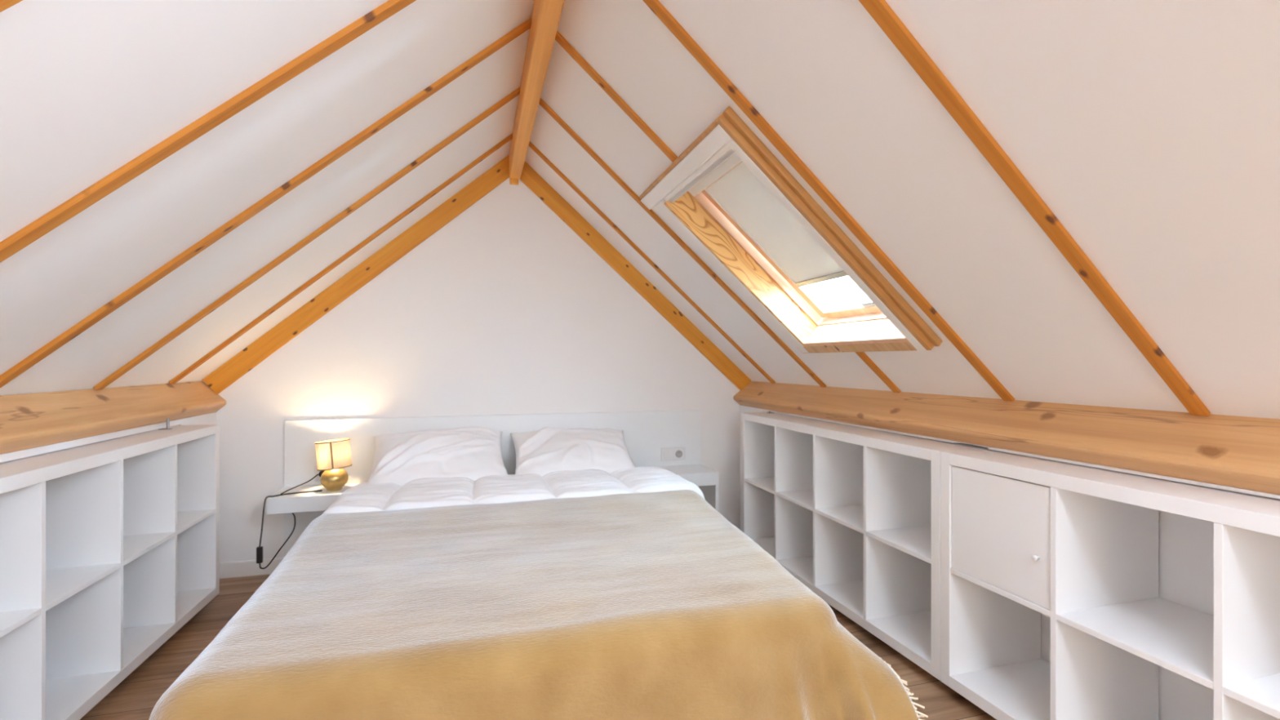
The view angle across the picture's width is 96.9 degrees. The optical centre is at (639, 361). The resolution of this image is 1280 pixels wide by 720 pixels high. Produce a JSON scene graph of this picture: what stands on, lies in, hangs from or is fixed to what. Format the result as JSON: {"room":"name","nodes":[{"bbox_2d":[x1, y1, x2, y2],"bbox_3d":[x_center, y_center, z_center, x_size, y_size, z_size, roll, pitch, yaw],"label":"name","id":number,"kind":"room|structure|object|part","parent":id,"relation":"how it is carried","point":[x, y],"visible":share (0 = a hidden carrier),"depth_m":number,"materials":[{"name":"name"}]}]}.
{"room":"bedroom","nodes":[
{"label":"bedroom","id":0,"kind":"room"},
{"bbox_2d":[0,412,216,462],"bbox_3d":[-1.555,0.677,0.049,0.440,0.846,5.760,0,0,-16],"label":"wall","id":1,"kind":"structure","parent":0,"point":[211,418],"depth_m":2.00,"materials":[{"name":"white paint"}]},
{"bbox_2d":[0,381,226,454],"bbox_3d":[-1.414,0.179,0.089,0.233,0.158,5.760,0,0,-16],"label":"beam","id":2,"kind":"structure","parent":1,"relation":"on","point":[27,420],"depth_m":1.94,"materials":[{"name":"brown wood"}]},
{"bbox_2d":[201,177,740,562],"bbox_3d":[-0.758,-0.057,3.331,3.800,2.314,0.100,0,0,-16],"label":"wall","id":3,"kind":"structure","parent":0,"point":[504,308],"depth_m":3.24,"materials":[{"name":"white paint"}]},
{"bbox_2d":[219,556,284,578],"bbox_3d":[-1.997,1.061,2.912,0.307,0.078,0.014,0,0,-16],"label":"baseboard","id":4,"kind":"structure","parent":3,"relation":"attached to","point":[246,567],"depth_m":2.90,"materials":[{"name":"white paint"}]},
{"bbox_2d":[202,155,509,394],"bbox_3d":[-1.447,-0.510,3.071,1.567,1.356,0.014,0,0,-16],"label":"rafter beam","id":5,"kind":"structure","parent":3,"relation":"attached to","point":[237,366],"depth_m":3.04,"materials":[{"name":"brown wood"}]},
{"bbox_2d":[284,409,701,556],"bbox_3d":[-0.731,0.704,3.275,2.323,0.792,0.021,0,0,-16],"label":"headboard","id":6,"kind":"object","parent":3,"relation":"attached to","point":[646,433],"visible":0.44,"depth_m":3.22,"materials":[{"name":"white paint"}]},
{"bbox_2d":[266,482,362,514],"bbox_3d":[-1.598,0.688,2.871,0.430,0.076,0.270,0,0,-16],"label":"shelf","id":7,"kind":"object","parent":6,"relation":"attached to","point":[314,501],"visible":0.51,"depth_m":2.74,"materials":[{"name":"white paint"}]},
{"bbox_2d":[256,438,351,568],"bbox_3d":[-1.625,0.688,2.788,0.247,0.586,0.366,0,0,22],"label":"table lamp","id":8,"kind":"object","parent":7,"relation":"on","point":[332,455],"visible":1,"depth_m":2.81,"materials":[{"name":"gold metal"}]},
{"bbox_2d":[256,546,262,563],"bbox_3d":[-1.790,0.912,2.671,0.024,0.076,0.018,0,0,-16],"label":"switch","id":9,"kind":"object","parent":8,"relation":"attached to","point":[259,549],"depth_m":2.66,"materials":[{"name":"black plastic"}]},
{"bbox_3d":[-1.676,0.783,2.786,0.129,0.396,0.307,0,0,23],"label":"cord","id":10,"kind":"part","parent":8,"relation":"part of","materials":[{"name":"black plastic"}]},
{"bbox_3d":[-1.549,0.470,2.869,0.165,0.150,0.159,0,0,-16],"label":"lamp shade","id":11,"kind":"part","parent":8,"relation":"part of","materials":[{"name":"beige fabric"}]},
{"bbox_2d":[314,466,320,481],"bbox_3d":[-1.664,0.590,2.980,0.083,0.082,0.024,0,0,-16],"label":"wall socket","id":12,"kind":"object","parent":6,"relation":"attached to","point":[317,477],"visible":0.3,"depth_m":2.97,"materials":[{"name":"white plastic"}]},
{"bbox_2d":[661,446,684,461],"bbox_3d":[0.209,0.578,3.523,0.158,0.082,0.024,0,0,-16],"label":"wall socket","id":13,"kind":"object","parent":6,"relation":"attached to","point":[668,454],"visible":1,"depth_m":3.53,"materials":[{"name":"white plastic"}]},
{"bbox_2d":[664,449,671,458],"bbox_3d":[0.175,0.578,3.515,0.052,0.052,0.004,0,0,-16],"label":"rocker switch","id":14,"kind":"object","parent":13,"relation":"attached to","point":[668,453],"depth_m":3.51,"materials":[{"name":"white plastic"}]},
{"bbox_2d":[657,463,718,511],"bbox_3d":[0.209,0.875,3.395,0.449,0.450,0.270,0,0,-16],"label":"shelf","id":15,"kind":"object","parent":6,"relation":"attached to","point":[706,478],"visible":0.44,"depth_m":3.33,"materials":[{"name":"white paint"}]},
{"bbox_3d":[0.415,0.913,3.457,0.018,0.374,0.266,0,0,-16],"label":"panel","id":16,"kind":"part","parent":15,"relation":"part of","materials":[{"name":"white paint"}]},
{"bbox_2d":[519,161,751,390],"bbox_3d":[-0.011,-0.487,3.488,1.531,1.372,0.014,0,0,-16],"label":"rafter beam","id":17,"kind":"structure","parent":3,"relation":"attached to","point":[530,177],"depth_m":3.47,"materials":[{"name":"brown wood"}]},
{"bbox_2d":[80,573,996,719],"bbox_3d":[0.058,1.150,0.517,3.900,0.100,5.960,0,0,-16],"label":"floor","id":18,"kind":"structure","parent":0,"point":[135,697],"depth_m":2.02,"materials":[{"name":"brown wood"}]},
{"bbox_2d":[0,424,219,719],"bbox_3d":[-1.881,0.693,1.804,0.390,0.815,1.464,0,0,-16],"label":"cube shelf","id":19,"kind":"object","parent":18,"relation":"on","point":[108,548],"visible":0.93,"depth_m":1.83,"materials":[{"name":"white laminate"}]},
{"bbox_3d":[-1.736,0.666,1.298,0.388,0.016,0.335,0,0,-16],"label":"shelf","id":20,"kind":"part","parent":19,"relation":"part of","materials":[{"name":"white wood"}]},
{"bbox_3d":[-1.833,0.666,1.635,0.388,0.016,0.335,0,0,-16],"label":"shelf","id":21,"kind":"part","parent":19,"relation":"part of","materials":[{"name":"white wood"}]},
{"bbox_3d":[-1.881,0.304,1.804,0.390,0.038,1.388,0,0,-16],"label":"panel","id":22,"kind":"part","parent":19,"relation":"part of","materials":[{"name":"white wood"}]},
{"bbox_3d":[-1.881,1.028,1.804,0.390,0.038,1.388,0,0,-16],"label":"panel","id":23,"kind":"part","parent":19,"relation":"part of","materials":[{"name":"white wood"}]},
{"bbox_3d":[-1.931,0.666,1.972,0.388,0.016,0.335,0,0,-16],"label":"shelf","id":24,"kind":"part","parent":19,"relation":"part of","materials":[{"name":"white wood"}]},
{"bbox_2d":[159,418,172,429],"bbox_3d":[-1.983,0.263,2.371,0.042,0.045,0.020,0,0,-16],"label":"stay","id":25,"kind":"object","parent":19,"relation":"on","point":[167,420],"visible":1,"depth_m":2.37,"materials":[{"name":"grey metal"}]},
{"bbox_3d":[-2.029,0.666,2.310,0.388,0.016,0.335,0,0,-16],"label":"shelf","id":26,"kind":"part","parent":19,"relation":"part of","materials":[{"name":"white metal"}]},
{"bbox_3d":[-2.080,0.666,2.489,0.390,0.762,0.038,0,0,-16],"label":"panel","id":27,"kind":"part","parent":19,"relation":"part of","materials":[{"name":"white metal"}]},
{"bbox_2d":[741,412,988,680],"bbox_3d":[0.979,0.700,2.642,0.390,0.801,1.464,0,0,-16],"label":"cube shelf","id":28,"kind":"object","parent":18,"relation":"on","point":[852,513],"visible":0.56,"depth_m":2.50,"materials":[{"name":"white laminate"}]},
{"bbox_3d":[0.780,0.680,3.326,0.390,0.762,0.038,0,0,-16],"label":"panel","id":29,"kind":"part","parent":28,"relation":"part of","materials":[{"name":"white wood"}]},
{"bbox_3d":[0.833,0.680,3.148,0.388,0.016,0.335,0,0,-16],"label":"shelf","id":30,"kind":"part","parent":28,"relation":"part of","materials":[{"name":"white wood"}]},
{"bbox_3d":[0.931,0.680,2.811,0.388,0.016,0.335,0,0,-16],"label":"shelf","id":31,"kind":"part","parent":28,"relation":"part of","materials":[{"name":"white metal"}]},
{"bbox_3d":[1.028,0.680,2.473,0.388,0.016,0.335,0,0,-16],"label":"shelf","id":32,"kind":"part","parent":28,"relation":"part of","materials":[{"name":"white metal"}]},
{"bbox_3d":[0.979,1.042,2.642,0.390,0.038,1.388,0,0,-16],"label":"panel","id":33,"kind":"part","parent":28,"relation":"part of","materials":[{"name":"white wood"}]},
{"bbox_3d":[0.979,0.318,2.642,0.390,0.038,1.388,0,0,-16],"label":"panel","id":34,"kind":"part","parent":28,"relation":"part of","materials":[{"name":"white wood"}]},
{"bbox_3d":[1.126,0.680,2.136,0.388,0.016,0.335,0,0,-16],"label":"shelf","id":35,"kind":"part","parent":28,"relation":"part of","materials":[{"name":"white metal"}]},
{"bbox_3d":[1.177,0.680,1.957,0.390,0.762,0.038,0,0,-16],"label":"panel","id":36,"kind":"part","parent":28,"relation":"part of","materials":[{"name":"white wood"}]},
{"bbox_2d":[940,448,1279,719],"bbox_3d":[1.381,0.700,1.232,0.403,0.801,1.464,0,0,-16],"label":"cube shelf","id":37,"kind":"object","parent":18,"relation":"on","point":[1023,538],"visible":0.98,"depth_m":1.55,"materials":[{"name":"white laminate"}]},
{"bbox_3d":[1.188,0.680,1.919,0.390,0.762,0.038,0,0,-16],"label":"panel","id":38,"kind":"part","parent":37,"relation":"part of","materials":[{"name":"white wood"}]},
{"bbox_3d":[1.387,1.042,1.234,0.390,0.038,1.388,0,0,-16],"label":"panel","id":39,"kind":"part","parent":37,"relation":"part of","materials":[{"name":"white wood"}]},
{"bbox_3d":[1.241,0.680,1.740,0.388,0.016,0.335,0,0,-16],"label":"shelf","id":40,"kind":"part","parent":37,"relation":"part of","materials":[{"name":"white wood"}]},
{"bbox_3d":[1.067,0.505,1.686,0.016,0.329,0.334,0,0,-16],"label":"door","id":41,"kind":"part","parent":37,"relation":"part of","materials":[{"name":"white wood"}]},
{"bbox_3d":[1.087,0.540,1.557,0.019,0.015,0.015,0,0,-16],"label":"knob","id":42,"kind":"part","parent":37,"relation":"part of","materials":[{"name":"white plastic"}]},
{"bbox_3d":[1.387,0.318,1.234,0.390,0.038,1.388,0,0,-16],"label":"panel","id":43,"kind":"part","parent":37,"relation":"part of","materials":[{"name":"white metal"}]},
{"bbox_3d":[1.339,0.680,1.403,0.388,0.016,0.335,0,0,-16],"label":"shelf","id":44,"kind":"part","parent":37,"relation":"part of","materials":[{"name":"white wood"}]},
{"bbox_3d":[1.437,0.680,1.065,0.388,0.016,0.335,0,0,-16],"label":"shelf","id":45,"kind":"part","parent":37,"relation":"part of","materials":[{"name":"white wood"}]},
{"bbox_3d":[-0.464,0.878,2.281,1.320,0.445,2.000,0,0,-16],"label":"bed","id":46,"kind":"object","parent":18,"relation":"on","visible":0},
{"bbox_2d":[366,426,507,486],"bbox_3d":[-1.027,0.492,2.913,0.670,0.266,0.460,0,0,-19],"label":"pillow","id":47,"kind":"object","parent":46,"relation":"on","point":[473,453],"visible":0.77,"depth_m":2.82,"materials":[{"name":"white fabric"}]},
{"bbox_2d":[321,466,705,515],"bbox_3d":[-0.520,0.694,2.568,1.661,0.298,0.669,0,0,-16],"label":"quilt","id":48,"kind":"object","parent":46,"relation":"on","point":[426,492],"visible":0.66,"depth_m":2.51,"materials":[{"name":"white fabric"}]},
{"bbox_2d":[149,489,928,719],"bbox_3d":[-0.296,0.824,1.691,1.666,0.487,1.439,0,0,-16],"label":"blanket","id":49,"kind":"object","parent":46,"relation":"on","point":[637,606],"visible":1,"depth_m":1.34,"materials":[{"name":"fabric"}]},
{"bbox_2d":[511,426,635,476],"bbox_3d":[-0.365,0.500,3.106,0.660,0.258,0.462,0,0,-14],"label":"pillow","id":50,"kind":"object","parent":46,"relation":"on","point":[547,450],"visible":0.76,"depth_m":3.02,"materials":[{"name":"white fabric"}]},
{"bbox_2d":[0,0,1279,418],"bbox_3d":[0.058,-0.418,0.517,4.361,2.056,5.960,0,0,-16],"label":"ceiling","id":51,"kind":"structure","parent":0,"point":[1149,130],"depth_m":1.39,"materials":[{"name":"white paint"}]},
{"bbox_2d":[0,0,22,12],"bbox_3d":[-0.811,-0.542,0.779,1.511,1.291,0.038,0,0,-16],"label":"rafter","id":52,"kind":"object","parent":51,"relation":"attached to","point":[4,4],"visible":1,"depth_m":0.78,"materials":[{"name":"orange wood"}]},
{"bbox_2d":[0,0,416,262],"bbox_3d":[-0.953,-0.542,1.269,1.511,1.291,0.038,0,0,-16],"label":"rafter","id":53,"kind":"object","parent":51,"relation":"attached to","point":[27,235],"visible":1,"depth_m":1.25,"materials":[{"name":"orange wood"}]},
{"bbox_2d":[0,17,531,387],"bbox_3d":[-1.098,-0.542,1.768,1.511,1.291,0.038,0,0,-16],"label":"rafter","id":54,"kind":"object","parent":51,"relation":"attached to","point":[53,345],"visible":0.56,"depth_m":1.73,"materials":[{"name":"orange wood"}]},
{"bbox_2d":[93,86,519,390],"bbox_3d":[-1.241,-0.542,2.263,1.511,1.291,0.038,0,0,-16],"label":"rafter","id":55,"kind":"object","parent":51,"relation":"attached to","point":[429,153],"visible":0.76,"depth_m":2.22,"materials":[{"name":"orange wood"}]},
{"bbox_2d":[168,133,512,384],"bbox_3d":[-1.386,-0.542,2.762,1.511,1.291,0.038,0,0,-16],"label":"rafter","id":56,"kind":"object","parent":51,"relation":"attached to","point":[363,243],"visible":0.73,"depth_m":2.73,"materials":[{"name":"orange wood"}]},
{"bbox_2d":[509,0,564,185],"bbox_3d":[0.068,-1.126,0.550,0.065,0.211,5.700,0,0,-16],"label":"ridge beam","id":57,"kind":"structure","parent":51,"relation":"attached to","point":[546,14],"depth_m":2.11,"materials":[{"name":"brown wood"}]},
{"bbox_2d":[555,31,677,162],"bbox_3d":[-0.088,-0.961,2.070,0.478,0.425,0.037,0,0,-16],"label":"rafter","id":58,"kind":"object","parent":51,"relation":"attached to","point":[559,38],"visible":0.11,"depth_m":2.06,"materials":[{"name":"orange wood"}]},
{"bbox_2d":[528,141,775,383],"bbox_3d":[0.100,-0.519,3.209,1.473,1.308,0.037,0,0,-16],"label":"rafter","id":59,"kind":"object","parent":51,"relation":"attached to","point":[531,145],"visible":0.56,"depth_m":3.18,"materials":[{"name":"orange wood"}]},
{"bbox_2d":[538,97,826,387],"bbox_3d":[0.243,-0.519,2.716,1.473,1.308,0.037,0,0,-16],"label":"rafter","id":60,"kind":"object","parent":51,"relation":"attached to","point":[542,103],"visible":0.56,"depth_m":2.68,"materials":[{"name":"orange wood"}]},
{"bbox_2d":[639,106,942,353],"bbox_3d":[0.542,-0.428,2.233,0.887,0.782,0.892,0,0,-16],"label":"window","id":61,"kind":"structure","parent":51,"relation":"attached to","point":[859,311],"depth_m":2.27,"materials":[{"name":"white paint"}]},
{"bbox_3d":[0.154,-0.714,2.142,0.059,0.043,0.852,43,-11,-12],"label":"casing","id":62,"kind":"part","parent":61,"relation":"part of","materials":[{"name":"white paint"}]},
{"bbox_3d":[0.204,-0.691,2.088,0.021,0.033,0.640,43,-11,-12],"label":"casing","id":63,"kind":"part","parent":61,"relation":"part of","materials":[{"name":"white paint"}]},
{"bbox_3d":[0.227,-0.685,2.094,0.022,0.035,0.640,43,-11,-12],"label":"casing","id":64,"kind":"part","parent":61,"relation":"part of","materials":[{"name":"white paint"}]},
{"bbox_3d":[0.344,-0.754,2.129,0.050,0.050,0.518,43,-11,-12],"label":"sash","id":65,"kind":"part","parent":61,"relation":"part of","materials":[{"name":"white wood"}]},
{"bbox_3d":[0.435,-0.374,2.603,0.988,0.026,0.067,43,-11,-12],"label":"casing","id":66,"kind":"part","parent":61,"relation":"part of","materials":[{"name":"brown wood"}]},
{"bbox_3d":[0.439,-0.373,2.539,0.968,0.043,0.058,43,-11,-12],"label":"casing","id":67,"kind":"part","parent":61,"relation":"part of","materials":[{"name":"brown wood"}]},
{"bbox_3d":[0.532,-0.481,2.521,0.915,0.095,0.035,43,-11,-12],"label":"frame","id":68,"kind":"part","parent":61,"relation":"part of","materials":[{"name":"brown wood"}]},
{"bbox_3d":[0.550,-0.492,2.481,0.840,0.050,0.042,43,-11,-12],"label":"sash","id":69,"kind":"part","parent":61,"relation":"part of","materials":[{"name":"brown wood"}]},
{"bbox_2d":[688,153,848,287],"bbox_3d":[0.525,-0.539,2.185,0.518,0.428,0.585,0,0,-16],"label":"roller blind","id":70,"kind":"object","parent":61,"relation":"attached to","point":[740,193],"visible":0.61,"depth_m":2.25,"materials":[{"name":"white fabric"}]},
{"bbox_3d":[0.476,-0.536,2.433,0.585,0.012,0.009,43,-11,-12],"label":"rail","id":71,"kind":"part","parent":70,"relation":"part of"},
{"bbox_3d":[0.636,-0.373,1.859,0.968,0.043,0.040,43,-11,-12],"label":"casing","id":72,"kind":"part","parent":61,"relation":"part of","materials":[{"name":"white paint"}]},
{"bbox_3d":[0.642,-0.496,2.214,0.775,0.004,0.535,43,-11,-12],"label":"pane","id":73,"kind":"part","parent":61,"relation":"part of","materials":[{"name":"clear glass"}]},
{"bbox_3d":[0.916,-0.222,2.295,0.037,0.055,0.518,43,-11,-12],"label":"sash","id":74,"kind":"part","parent":61,"relation":"part of","materials":[{"name":"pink wood"}]},
{"bbox_3d":[0.842,-0.263,2.232,0.120,0.008,0.007,43,-11,-12],"label":"handle","id":75,"kind":"part","parent":61,"relation":"part of","materials":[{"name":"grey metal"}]},
{"bbox_3d":[0.938,-0.189,2.300,0.035,0.095,0.615,43,-11,-12],"label":"frame","id":76,"kind":"part","parent":61,"relation":"part of","materials":[{"name":"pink wood"}]},
{"bbox_3d":[0.863,-0.067,2.319,0.045,0.043,0.717,43,-11,-12],"label":"casing","id":77,"kind":"part","parent":61,"relation":"part of","materials":[{"name":"brown wood"}]},
{"bbox_3d":[0.894,-0.221,2.186,0.020,0.014,0.100,43,-11,-12],"label":"handle","id":78,"kind":"part","parent":61,"relation":"part of","materials":[{"name":"grey metal"}]},
{"bbox_2d":[642,0,1014,401],"bbox_3d":[0.537,-0.519,1.703,1.473,1.308,0.037,0,0,-16],"label":"rafter","id":79,"kind":"object","parent":51,"relation":"attached to","point":[661,12],"visible":1,"depth_m":1.70,"materials":[{"name":"orange wood"}]},
{"bbox_2d":[854,351,901,392],"bbox_3d":[0.992,0.036,2.383,0.220,0.197,0.037,0,0,-16],"label":"rafter","id":80,"kind":"object","parent":51,"relation":"attached to","point":[862,355],"visible":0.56,"depth_m":2.38,"materials":[{"name":"orange wood"}]},
{"bbox_2d":[858,0,1210,416],"bbox_3d":[0.683,-0.519,1.199,1.473,1.308,0.037,0,0,-16],"label":"rafter","id":81,"kind":"object","parent":51,"relation":"attached to","point":[880,11],"visible":1,"depth_m":1.24,"materials":[{"name":"orange wood"}]},
{"bbox_2d":[739,404,1279,719],"bbox_3d":[1.667,0.680,0.984,0.450,0.841,5.760,0,0,-16],"label":"wall","id":82,"kind":"structure","parent":0,"point":[1185,544],"depth_m":1.57,"materials":[{"name":"white paint"}]},
{"bbox_2d":[733,381,1279,494],"bbox_3d":[1.524,0.207,0.942,0.247,0.158,5.760,0,0,-16],"label":"beam","id":83,"kind":"structure","parent":82,"relation":"on","point":[1243,452],"depth_m":1.63,"materials":[{"name":"brown wood"}]}
]}

